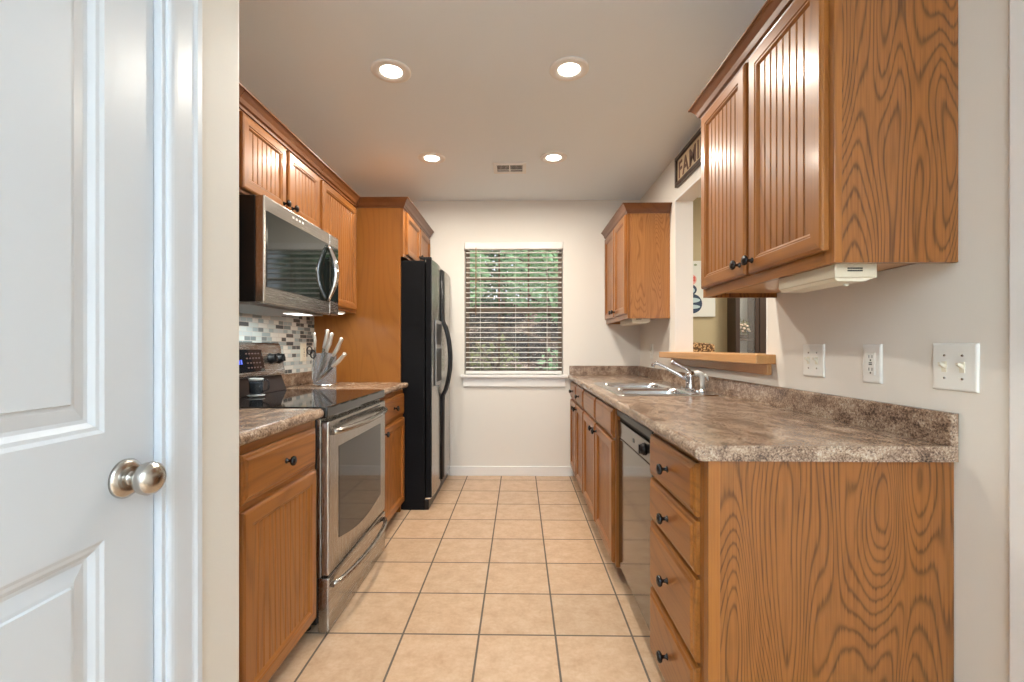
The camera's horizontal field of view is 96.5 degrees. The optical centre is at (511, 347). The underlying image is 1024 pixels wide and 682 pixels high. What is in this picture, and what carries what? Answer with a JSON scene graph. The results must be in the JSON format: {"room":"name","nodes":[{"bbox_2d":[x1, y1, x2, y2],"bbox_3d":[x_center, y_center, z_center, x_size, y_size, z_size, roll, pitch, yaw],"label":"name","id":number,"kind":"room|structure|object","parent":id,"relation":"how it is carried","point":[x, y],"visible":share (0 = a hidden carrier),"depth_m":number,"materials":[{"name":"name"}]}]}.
{"room":"kitchen","nodes":[
{"label":"kitchen","id":0,"kind":"room"},
{"bbox_2d":[202,0,238,681],"bbox_3d":[-1.135,-0.085,-1.228,0.870,2.440,4.706,0,0,1],"label":"wall","id":1,"kind":"structure","parent":0,"point":[220,18],"depth_m":1.04,"materials":[{"name":"white paint"}]},
{"bbox_2d":[0,0,166,681],"bbox_3d":[-0.670,0.111,0.486,0.098,2.024,0.752,0,0,1],"label":"door","id":2,"kind":"structure","parent":1,"relation":"in","point":[80,477],"depth_m":0.72,"materials":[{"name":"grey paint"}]},
{"bbox_2d":[153,0,201,681],"bbox_3d":[-0.723,0.064,0.487,0.138,2.143,0.950,0,0,1],"label":"trim","id":3,"kind":"structure","parent":1,"relation":"attached to","point":[177,24],"depth_m":0.89,"materials":[{"name":"grey paint"}]},
{"bbox_2d":[239,82,245,97],"bbox_3d":[-1.232,-0.632,1.517,0.345,0.791,0.593,0,0,1],"label":"upper cabinet","id":4,"kind":"object","parent":1,"relation":"attached to","point":[242,88],"visible":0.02,"depth_m":1.80,"materials":[{"name":"brown wood"}]},
{"bbox_2d":[268,475,664,681],"bbox_3d":[1.403,1.160,0.201,7.200,0.050,7.648,0,0,1],"label":"floor","id":5,"kind":"structure","parent":0,"point":[502,578],"depth_m":2.03,"materials":[{"name":"beige tile"}]},
{"bbox_2d":[239,420,315,681],"bbox_3d":[-1.065,0.707,1.544,0.674,0.857,0.517,0,0,1],"label":"base cabinet","id":6,"kind":"object","parent":5,"relation":"on","point":[277,472],"visible":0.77,"depth_m":1.49,"materials":[{"name":"brown wood"}]},
{"bbox_2d":[239,408,323,446],"bbox_3d":[-1.073,0.218,1.535,0.660,0.117,0.534,0,0,1],"label":"countertop","id":7,"kind":"structure","parent":6,"relation":"on","point":[255,424],"depth_m":1.54,"materials":[{"name":"brown stone"}]},
{"bbox_2d":[239,342,387,632],"bbox_3d":[-1.015,0.554,2.186,0.718,1.162,0.772,0,0,1],"label":"range","id":8,"kind":"object","parent":5,"relation":"on","point":[351,521],"visible":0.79,"depth_m":2.06,"materials":[{"name":"silver metal"}]},
{"bbox_2d":[247,378,264,396],"bbox_3d":[-1.208,0.189,2.164,0.098,0.088,0.078,0,0,35],"label":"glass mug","id":9,"kind":"object","parent":8,"relation":"on","point":[255,388],"visible":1,"depth_m":2.15,"materials":[{"name":"clear"}]},
{"bbox_2d":[239,389,384,417],"bbox_3d":[-1.030,0.257,2.187,0.618,0.045,0.772,0,0,1],"label":"cooktop","id":10,"kind":"object","parent":8,"relation":"in","point":[335,403],"depth_m":2.10,"materials":[{"name":"black glass"}]},
{"bbox_2d":[314,197,410,511],"bbox_3d":[-1.041,0.053,3.154,0.670,2.163,0.083,0,0,1],"label":"end panel","id":11,"kind":"object","parent":5,"relation":"on","point":[371,335],"visible":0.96,"depth_m":3.16,"materials":[{"name":"brown wood"}]},
{"bbox_2d":[380,389,403,521],"bbox_3d":[-1.044,0.707,2.870,0.674,0.857,0.572,0,0,1],"label":"base cabinet","id":12,"kind":"object","parent":5,"relation":"on","point":[394,402],"visible":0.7,"depth_m":2.88,"materials":[{"name":"brown wood"}]},
{"bbox_2d":[281,371,407,394],"bbox_3d":[-1.051,0.218,2.868,0.660,0.117,0.580,0,0,1],"label":"countertop","id":13,"kind":"structure","parent":12,"relation":"on","point":[301,380],"depth_m":2.89,"materials":[{"name":"brown stone"}]},
{"bbox_2d":[281,371,315,386],"bbox_3d":[-1.372,0.199,2.873,0.018,0.078,0.580,0,0,1],"label":"backsplash","id":14,"kind":"structure","parent":13,"relation":"on","point":[292,379],"depth_m":2.91,"materials":[{"name":"brown stone"}]},
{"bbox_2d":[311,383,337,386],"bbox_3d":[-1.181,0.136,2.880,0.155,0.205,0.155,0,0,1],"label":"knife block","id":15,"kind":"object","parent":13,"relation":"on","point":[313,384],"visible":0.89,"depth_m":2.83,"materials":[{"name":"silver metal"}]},
{"bbox_2d":[306,346,315,378],"bbox_3d":[-1.239,0.097,2.819,0.062,0.216,0.011,0,0,1],"label":"scissors","id":16,"kind":"object","parent":15,"relation":"in","point":[312,350],"visible":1,"depth_m":2.82,"materials":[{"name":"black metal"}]},
{"bbox_2d":[312,332,316,379],"bbox_3d":[-1.231,0.059,2.846,0.026,0.313,0.020,0,0,-21],"label":"knife","id":17,"kind":"object","parent":15,"relation":"in","point":[313,333],"visible":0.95,"depth_m":2.84,"materials":[{"name":"white metal"}]},
{"bbox_2d":[316,329,329,380],"bbox_3d":[-1.169,0.051,2.815,0.088,0.329,0.029,0,0,1],"label":"knife","id":18,"kind":"object","parent":15,"relation":"in","point":[326,337],"visible":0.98,"depth_m":2.81,"materials":[{"name":"silver metal"}]},
{"bbox_2d":[317,333,333,379],"bbox_3d":[-1.149,0.061,2.801,0.113,0.308,0.030,0,0,1],"label":"knife","id":19,"kind":"object","parent":15,"relation":"in","point":[329,343],"visible":1,"depth_m":2.80,"materials":[{"name":"silver metal"}]},
{"bbox_2d":[319,337,343,381],"bbox_3d":[-1.118,0.075,2.820,0.158,0.280,0.030,0,0,1],"label":"knife","id":20,"kind":"object","parent":15,"relation":"in","point":[341,339],"visible":1,"depth_m":2.82,"materials":[{"name":"silver metal"}]},
{"bbox_2d":[316,352,346,381],"bbox_3d":[-1.111,0.122,2.805,0.199,0.188,0.026,0,0,5],"label":"knife","id":21,"kind":"object","parent":15,"relation":"in","point":[344,354],"visible":1,"depth_m":2.79,"materials":[{"name":"silver metal"}]},
{"bbox_2d":[401,257,452,509],"bbox_3d":[-0.904,0.249,3.622,0.873,1.772,0.856,0,0,1],"label":"refrigerator","id":22,"kind":"object","parent":5,"relation":"on","point":[426,345],"visible":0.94,"depth_m":3.19,"materials":[{"name":"black metal"}]},
{"bbox_2d":[569,381,584,492],"bbox_3d":[0.797,0.707,3.621,0.648,0.857,0.820,0,0,1],"label":"base cabinet","id":23,"kind":"object","parent":5,"relation":"on","point":[576,391],"visible":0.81,"depth_m":3.56,"materials":[{"name":"brown wood"}]},
{"bbox_2d":[568,366,958,461],"bbox_3d":[0.787,0.218,2.571,0.633,0.118,2.925,0,0,1],"label":"countertop","id":24,"kind":"structure","parent":23,"relation":"on","point":[755,422],"depth_m":1.38,"materials":[{"name":"brown stone"}]},
{"bbox_2d":[594,382,722,395],"bbox_3d":[0.801,0.322,2.677,0.526,0.174,0.832,0,0,1],"label":"sink","id":25,"kind":"object","parent":24,"relation":"in","point":[618,388],"visible":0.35,"depth_m":2.64,"materials":[{"name":"silver metal"}]},
{"bbox_2d":[694,370,708,391],"bbox_3d":[0.999,0.176,2.409,0.072,0.115,0.044,0,0,1],"label":"sprayer","id":26,"kind":"object","parent":25,"relation":"on","point":[700,374],"visible":1,"depth_m":2.40,"materials":[{"name":"silver metal"}]},
{"bbox_2d":[651,360,699,390],"bbox_3d":[0.918,0.152,2.570,0.228,0.164,0.230,0,0,1],"label":"faucet","id":27,"kind":"object","parent":24,"relation":"on","point":[689,377],"visible":0.98,"depth_m":2.57,"materials":[{"name":"silver metal"}]},
{"bbox_2d":[583,389,619,566],"bbox_3d":[0.782,0.707,2.699,0.648,0.857,1.022,0,0,1],"label":"base cabinet","id":28,"kind":"object","parent":5,"relation":"on","point":[600,418],"visible":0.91,"depth_m":2.48,"materials":[{"name":"brown wood"}]},
{"bbox_2d":[617,409,653,629],"bbox_3d":[0.773,0.709,1.883,0.583,0.853,0.602,0,0,1],"label":"dishwasher","id":29,"kind":"object","parent":5,"relation":"on","point":[635,475],"visible":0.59,"depth_m":1.87,"materials":[{"name":"silver metal"}]},
{"bbox_2d":[693,342,714,351],"bbox_3d":[1.437,0.546,3.467,0.360,1.177,0.480,0,0,1],"label":"dining chair","id":30,"kind":"object","parent":5,"relation":"on","point":[697,347],"visible":0.12,"depth_m":3.63,"materials":[{"name":"fabric"}]},
{"bbox_2d":[727,298,765,352],"bbox_3d":[2.192,0.135,3.880,0.646,2.000,0.160,0,0,1],"label":"display cabinet","id":31,"kind":"object","parent":5,"relation":"on","point":[753,309],"visible":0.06,"depth_m":3.84,"materials":[{"name":"brown wood"}]},
{"bbox_2d":[740,318,750,338],"bbox_3d":[1.967,-0.175,3.894,0.126,0.200,0.100,0,0,1],"label":"flower arrangement","id":32,"kind":"object","parent":31,"relation":"on","point":[744,326],"visible":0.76,"depth_m":3.87,"materials":[{"name":"white plant"}]},
{"bbox_2d":[740,335,747,338],"bbox_3d":[1.967,-0.093,3.893,0.090,0.035,0.090,0,0,1],"label":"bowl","id":33,"kind":"object","parent":32,"relation":"on","point":[741,336],"depth_m":3.86,"materials":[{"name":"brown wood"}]},
{"bbox_2d":[650,432,953,681],"bbox_3d":[0.759,0.707,1.348,0.648,0.857,0.458,0,0,1],"label":"base cabinet","id":34,"kind":"object","parent":5,"relation":"on","point":[760,571],"visible":0.91,"depth_m":1.12,"materials":[{"name":"brown wood"}]},
{"bbox_2d":[239,0,765,200],"bbox_3d":[1.405,-1.345,0.301,7.200,0.080,7.848,0,0,1],"label":"ceiling","id":35,"kind":"structure","parent":0,"point":[480,92],"depth_m":2.27,"materials":[{"name":"white paint"}]},
{"bbox_2d":[371,59,410,82],"bbox_3d":[-0.570,-1.300,2.153,0.184,0.008,0.184,0,0,1],"label":"recessed light","id":36,"kind":"object","parent":35,"relation":"in","point":[388,70],"visible":1,"depth_m":2.14,"materials":[{"name":"white plastic"}]},
{"bbox_2d":[418,152,444,163],"bbox_3d":[-0.551,-1.300,3.138,0.184,0.008,0.184,0,0,1],"label":"recessed light","id":37,"kind":"object","parent":35,"relation":"in","point":[427,157],"visible":1,"depth_m":3.12,"materials":[{"name":"white plastic"}]},
{"bbox_2d":[493,162,525,173],"bbox_3d":[-0.016,-1.301,3.311,0.238,0.008,0.190,0,0,1],"label":"ceiling vent","id":38,"kind":"object","parent":35,"relation":"in","point":[499,168],"visible":1,"depth_m":3.31,"materials":[{"name":"white metal"}]},
{"bbox_2d":[540,152,566,162],"bbox_3d":[0.285,-1.300,3.129,0.184,0.008,0.184,0,0,1],"label":"recessed light","id":39,"kind":"object","parent":35,"relation":"in","point":[549,157],"visible":1,"depth_m":3.12,"materials":[{"name":"white"}]},
{"bbox_2d":[549,57,588,80],"bbox_3d":[0.267,-1.300,2.138,0.184,0.008,0.184,0,0,1],"label":"recessed light","id":40,"kind":"object","parent":35,"relation":"in","point":[566,68],"visible":1,"depth_m":2.13,"materials":[{"name":"white plastic"}]},
{"bbox_2d":[412,200,639,475],"bbox_3d":[-0.442,-0.085,4.136,3.380,2.440,0.160,0,0,1],"label":"wall","id":41,"kind":"structure","parent":0,"point":[490,426],"depth_m":4.05,"materials":[{"name":"white paint"}]},
{"bbox_2d":[450,466,572,475],"bbox_3d":[-0.008,1.092,4.042,1.090,0.086,0.014,0,0,1],"label":"baseboard","id":42,"kind":"structure","parent":41,"relation":"attached to","point":[454,470],"depth_m":4.04,"materials":[{"name":"white paint"}]},
{"bbox_2d":[460,374,566,386],"bbox_3d":[0.017,0.292,4.061,0.940,0.106,0.115,0,0,1],"label":"window sill","id":43,"kind":"structure","parent":41,"relation":"attached to","point":[469,380],"depth_m":4.03,"materials":[{"name":"white paint"}]},
{"bbox_2d":[466,250,561,370],"bbox_3d":[0.017,-0.348,4.169,0.876,1.174,0.058,0,0,1],"label":"window","id":44,"kind":"structure","parent":41,"relation":"in","point":[559,254],"depth_m":4.16,"materials":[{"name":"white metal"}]},
{"bbox_2d":[465,242,562,373],"bbox_3d":[0.015,-0.350,4.065,0.868,1.166,0.082,0,0,1],"label":"window blind","id":45,"kind":"object","parent":44,"relation":"attached to","point":[469,246],"visible":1,"depth_m":4.05,"materials":[{"name":"white paint"}]},
{"bbox_2d":[693,198,726,351],"bbox_3d":[3.157,-0.085,4.051,3.820,2.440,0.210,0,0,1],"label":"wall","id":46,"kind":"structure","parent":0,"point":[712,330],"depth_m":3.97,"materials":[{"name":"beige paint"}]},
{"bbox_2d":[693,261,714,316],"bbox_3d":[1.510,-0.508,3.957,0.490,0.483,0.032,0,0,1],"label":"picture","id":47,"kind":"object","parent":46,"relation":"attached to","point":[702,307],"visible":0.33,"depth_m":3.94,"materials":[{"name":"white paper"}]},
{"bbox_2d":[693,294,701,312],"bbox_3d":[1.553,-0.380,3.942,0.176,0.170,0.001,0,0,1],"label":"vase","id":48,"kind":"object","parent":47,"relation":"on","point":[697,298],"depth_m":3.94,"materials":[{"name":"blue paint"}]},
{"bbox_2d":[640,0,1008,681],"bbox_3d":[1.125,-0.085,0.205,0.117,2.440,7.648,0,0,1],"label":"wall","id":49,"kind":"structure","parent":0,"point":[908,309],"depth_m":1.09,"materials":[{"name":"white paint"}]},
{"bbox_2d":[601,202,671,323],"bbox_3d":[0.948,-0.609,3.604,0.348,0.804,0.850,0,0,1],"label":"upper cabinet","id":50,"kind":"object","parent":49,"relation":"attached to","point":[637,236],"visible":1,"depth_m":3.23,"materials":[{"name":"brown wood"}]},
{"bbox_2d":[620,319,649,325],"bbox_3d":[0.922,-0.200,3.436,0.130,0.064,0.379,0,0,1],"label":"light","id":51,"kind":"object","parent":50,"relation":"attached to","point":[628,322],"visible":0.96,"depth_m":3.28,"materials":[{"name":"beige"}]},
{"bbox_2d":[621,322,648,325],"bbox_3d":[0.921,-0.178,3.436,0.124,0.008,0.370,0,0,1],"label":"diffuser","id":52,"kind":"object","parent":51,"relation":"attached to","point":[622,323],"depth_m":3.42,"materials":[{"name":"beige plastic"}]},
{"bbox_2d":[649,344,652,358],"bbox_3d":[1.113,0.030,3.662,0.020,0.116,0.072,0,0,1],"label":"light switch","id":53,"kind":"object","parent":49,"relation":"attached to","point":[651,345],"visible":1,"depth_m":3.66,"materials":[{"name":"white plastic"}]},
{"bbox_2d":[675,127,700,187],"bbox_3d":[1.093,-1.169,2.572,0.024,0.197,0.980,0,0,1],"label":"framed sign","id":54,"kind":"object","parent":49,"relation":"attached to","point":[688,160],"visible":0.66,"depth_m":2.83,"materials":[{"name":"brown wood"}]},
{"bbox_2d":[659,352,775,374],"bbox_3d":[1.153,0.072,2.555,0.258,0.086,1.323,0,0,1],"label":"ledge","id":55,"kind":"object","parent":49,"relation":"attached to","point":[756,363],"visible":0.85,"depth_m":2.24,"materials":[{"name":"brown wood"}]},
{"bbox_2d":[675,176,767,353],"bbox_3d":[1.163,-0.490,2.537,0.119,1.039,1.168,0,0,1],"label":"trim","id":56,"kind":"structure","parent":49,"relation":"attached to","point":[684,202],"depth_m":3.11,"materials":[{"name":"white paint"}]},
{"bbox_2d":[803,344,824,377],"bbox_3d":[1.080,0.046,1.646,0.020,0.116,0.116,0,0,1],"label":"light switch","id":57,"kind":"object","parent":49,"relation":"attached to","point":[813,354],"visible":1,"depth_m":1.64,"materials":[{"name":"white plastic"}]},
{"bbox_2d":[688,0,957,297],"bbox_3d":[0.913,-0.609,1.504,0.348,0.804,0.886,0,0,1],"label":"upper cabinet","id":58,"kind":"object","parent":49,"relation":"attached to","point":[829,128],"visible":1,"depth_m":1.13,"materials":[{"name":"brown wood"}]},
{"bbox_2d":[779,264,876,292],"bbox_3d":[0.859,-0.192,1.261,0.104,0.064,0.251,0,0,1],"label":"light","id":59,"kind":"object","parent":58,"relation":"attached to","point":[835,275],"visible":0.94,"depth_m":1.18,"materials":[{"name":"beige plastic"}]},
{"bbox_2d":[780,278,872,292],"bbox_3d":[0.858,-0.170,1.261,0.098,0.008,0.242,0,0,1],"label":"diffuser","id":60,"kind":"object","parent":59,"relation":"attached to","point":[809,284],"depth_m":1.24,"materials":[{"name":"beige plastic"}]},
{"bbox_2d":[863,344,882,383],"bbox_3d":[1.081,0.048,1.372,0.009,0.116,0.072,0,0,1],"label":"power outlet","id":61,"kind":"object","parent":49,"relation":"attached to","point":[872,353],"visible":1,"depth_m":1.36,"materials":[{"name":"white plastic"}]},
{"bbox_2d":[866,352,874,374],"bbox_3d":[1.079,0.048,1.372,0.003,0.068,0.033,0,0,1],"label":"receptacle","id":62,"kind":"object","parent":61,"relation":"attached to","point":[870,356],"depth_m":1.37,"materials":[{"name":"white plastic"}]},
{"bbox_2d":[933,343,979,392],"bbox_3d":[1.071,0.047,1.113,0.020,0.116,0.116,0,0,1],"label":"light switch","id":63,"kind":"object","parent":49,"relation":"attached to","point":[956,366],"visible":1,"depth_m":1.10,"materials":[{"name":"white plastic"}]},
{"bbox_2d":[938,361,946,371],"bbox_3d":[1.069,0.047,1.135,0.014,0.026,0.012,0,0,1],"label":"switch","id":64,"kind":"object","parent":63,"relation":"attached to","point":[942,365],"depth_m":1.13,"materials":[{"name":"beige plastic"}]},
{"bbox_2d":[955,362,964,372],"bbox_3d":[1.068,0.047,1.089,0.014,0.026,0.012,0,0,1],"label":"switch","id":65,"kind":"object","parent":63,"relation":"attached to","point":[959,366],"depth_m":1.09,"materials":[{"name":"beige plastic"}]},
{"bbox_2d":[1009,0,1023,681],"bbox_3d":[1.074,0.085,0.934,0.010,2.100,0.103,0,0,1],"label":"trim","id":66,"kind":"structure","parent":49,"relation":"attached to","point":[1016,7],"depth_m":0.97,"materials":[{"name":"white paint"}]},
{"bbox_3d":[-1.447,-0.085,2.598,0.120,2.440,2.948,0,0,1],"label":"wall","id":67,"kind":"structure","parent":0,"visible":0},
{"bbox_2d":[239,313,313,373],"bbox_3d":[-1.391,-0.052,2.148,0.008,0.425,2.030,0,0,1],"label":"backsplash","id":68,"kind":"structure","parent":67,"relation":"attached to","point":[289,332],"depth_m":2.79,"materials":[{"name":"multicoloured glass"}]},
{"bbox_2d":[300,343,305,360],"bbox_3d":[-1.368,0.030,2.998,0.009,0.118,0.074,0,0,1],"label":"power outlet","id":69,"kind":"object","parent":68,"relation":"attached to","point":[302,345],"visible":1,"depth_m":2.98,"materials":[{"name":"beige plastic"}]},
{"bbox_2d":[239,89,326,227],"bbox_3d":[-1.218,-0.829,2.192,0.350,0.398,0.754,0,0,1],"label":"upper cabinet","id":70,"kind":"object","parent":67,"relation":"attached to","point":[274,163],"visible":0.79,"depth_m":2.09,"materials":[{"name":"brown wood"}]},
{"bbox_2d":[239,195,338,315],"bbox_3d":[-1.149,-0.391,2.188,0.472,0.436,0.743,0,0,1],"label":"microwave","id":71,"kind":"object","parent":70,"relation":"attached to","point":[288,265],"visible":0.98,"depth_m":1.99,"materials":[{"name":"silver metal"}]},
{"bbox_2d":[319,166,359,312],"bbox_3d":[-1.209,-0.632,2.865,0.345,0.791,0.588,0,0,1],"label":"upper cabinet","id":72,"kind":"object","parent":67,"relation":"attached to","point":[338,200],"visible":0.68,"depth_m":2.89,"materials":[{"name":"brown wood"}]},
{"bbox_2d":[401,201,433,261],"bbox_3d":[-1.031,-0.833,3.627,0.675,0.391,0.861,0,0,1],"label":"upper cabinet","id":73,"kind":"object","parent":67,"relation":"attached to","point":[417,232],"visible":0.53,"depth_m":3.46,"materials":[{"name":"brown wood"}]},
{"label":"outside","id":74,"kind":"structure","parent":0,"visible":0},
{"bbox_2d":[470,300,557,368],"bbox_3d":[0.127,0.091,7.717,10.000,2.763,7.000,0,0,1],"label":"ground","id":75,"kind":"structure","parent":74,"point":[481,305],"depth_m":9.01,"materials":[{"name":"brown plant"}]},
{"bbox_2d":[470,251,491,306],"bbox_3d":[-1.142,-0.937,7.614,1.659,2.666,1.334,0,0,1],"label":"tree","id":76,"kind":"object","parent":75,"relation":"on","point":[471,255],"visible":0.14,"depth_m":7.48,"materials":[{"name":"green plant"}]},
{"bbox_2d":[470,333,523,368],"bbox_3d":[-0.252,0.414,6.121,0.830,1.233,0.691,0,0,1],"label":"shrub","id":77,"kind":"object","parent":75,"relation":"on","point":[502,335],"visible":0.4,"depth_m":6.07,"materials":[{"name":"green plant"}]},
{"bbox_2d":[470,251,553,328],"bbox_3d":[-0.191,-1.820,9.294,2.118,2.900,1.714,0,0,1],"label":"tree","id":78,"kind":"object","parent":75,"relation":"on","point":[490,255],"visible":0.08,"depth_m":9.16,"materials":[{"name":"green plant"}]},
{"bbox_2d":[495,250,557,366],"bbox_3d":[0.575,-0.881,7.403,1.701,2.688,1.371,0,0,1],"label":"tree","id":79,"kind":"object","parent":75,"relation":"on","point":[545,254],"visible":0.38,"depth_m":7.22,"materials":[{"name":"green plant"}]},
{"bbox_2d":[535,348,557,368],"bbox_3d":[0.712,0.503,5.900,0.907,1.150,0.683,0,0,1],"label":"shrub","id":80,"kind":"object","parent":75,"relation":"on","point":[548,350],"visible":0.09,"depth_m":5.94,"materials":[{"name":"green plant"}]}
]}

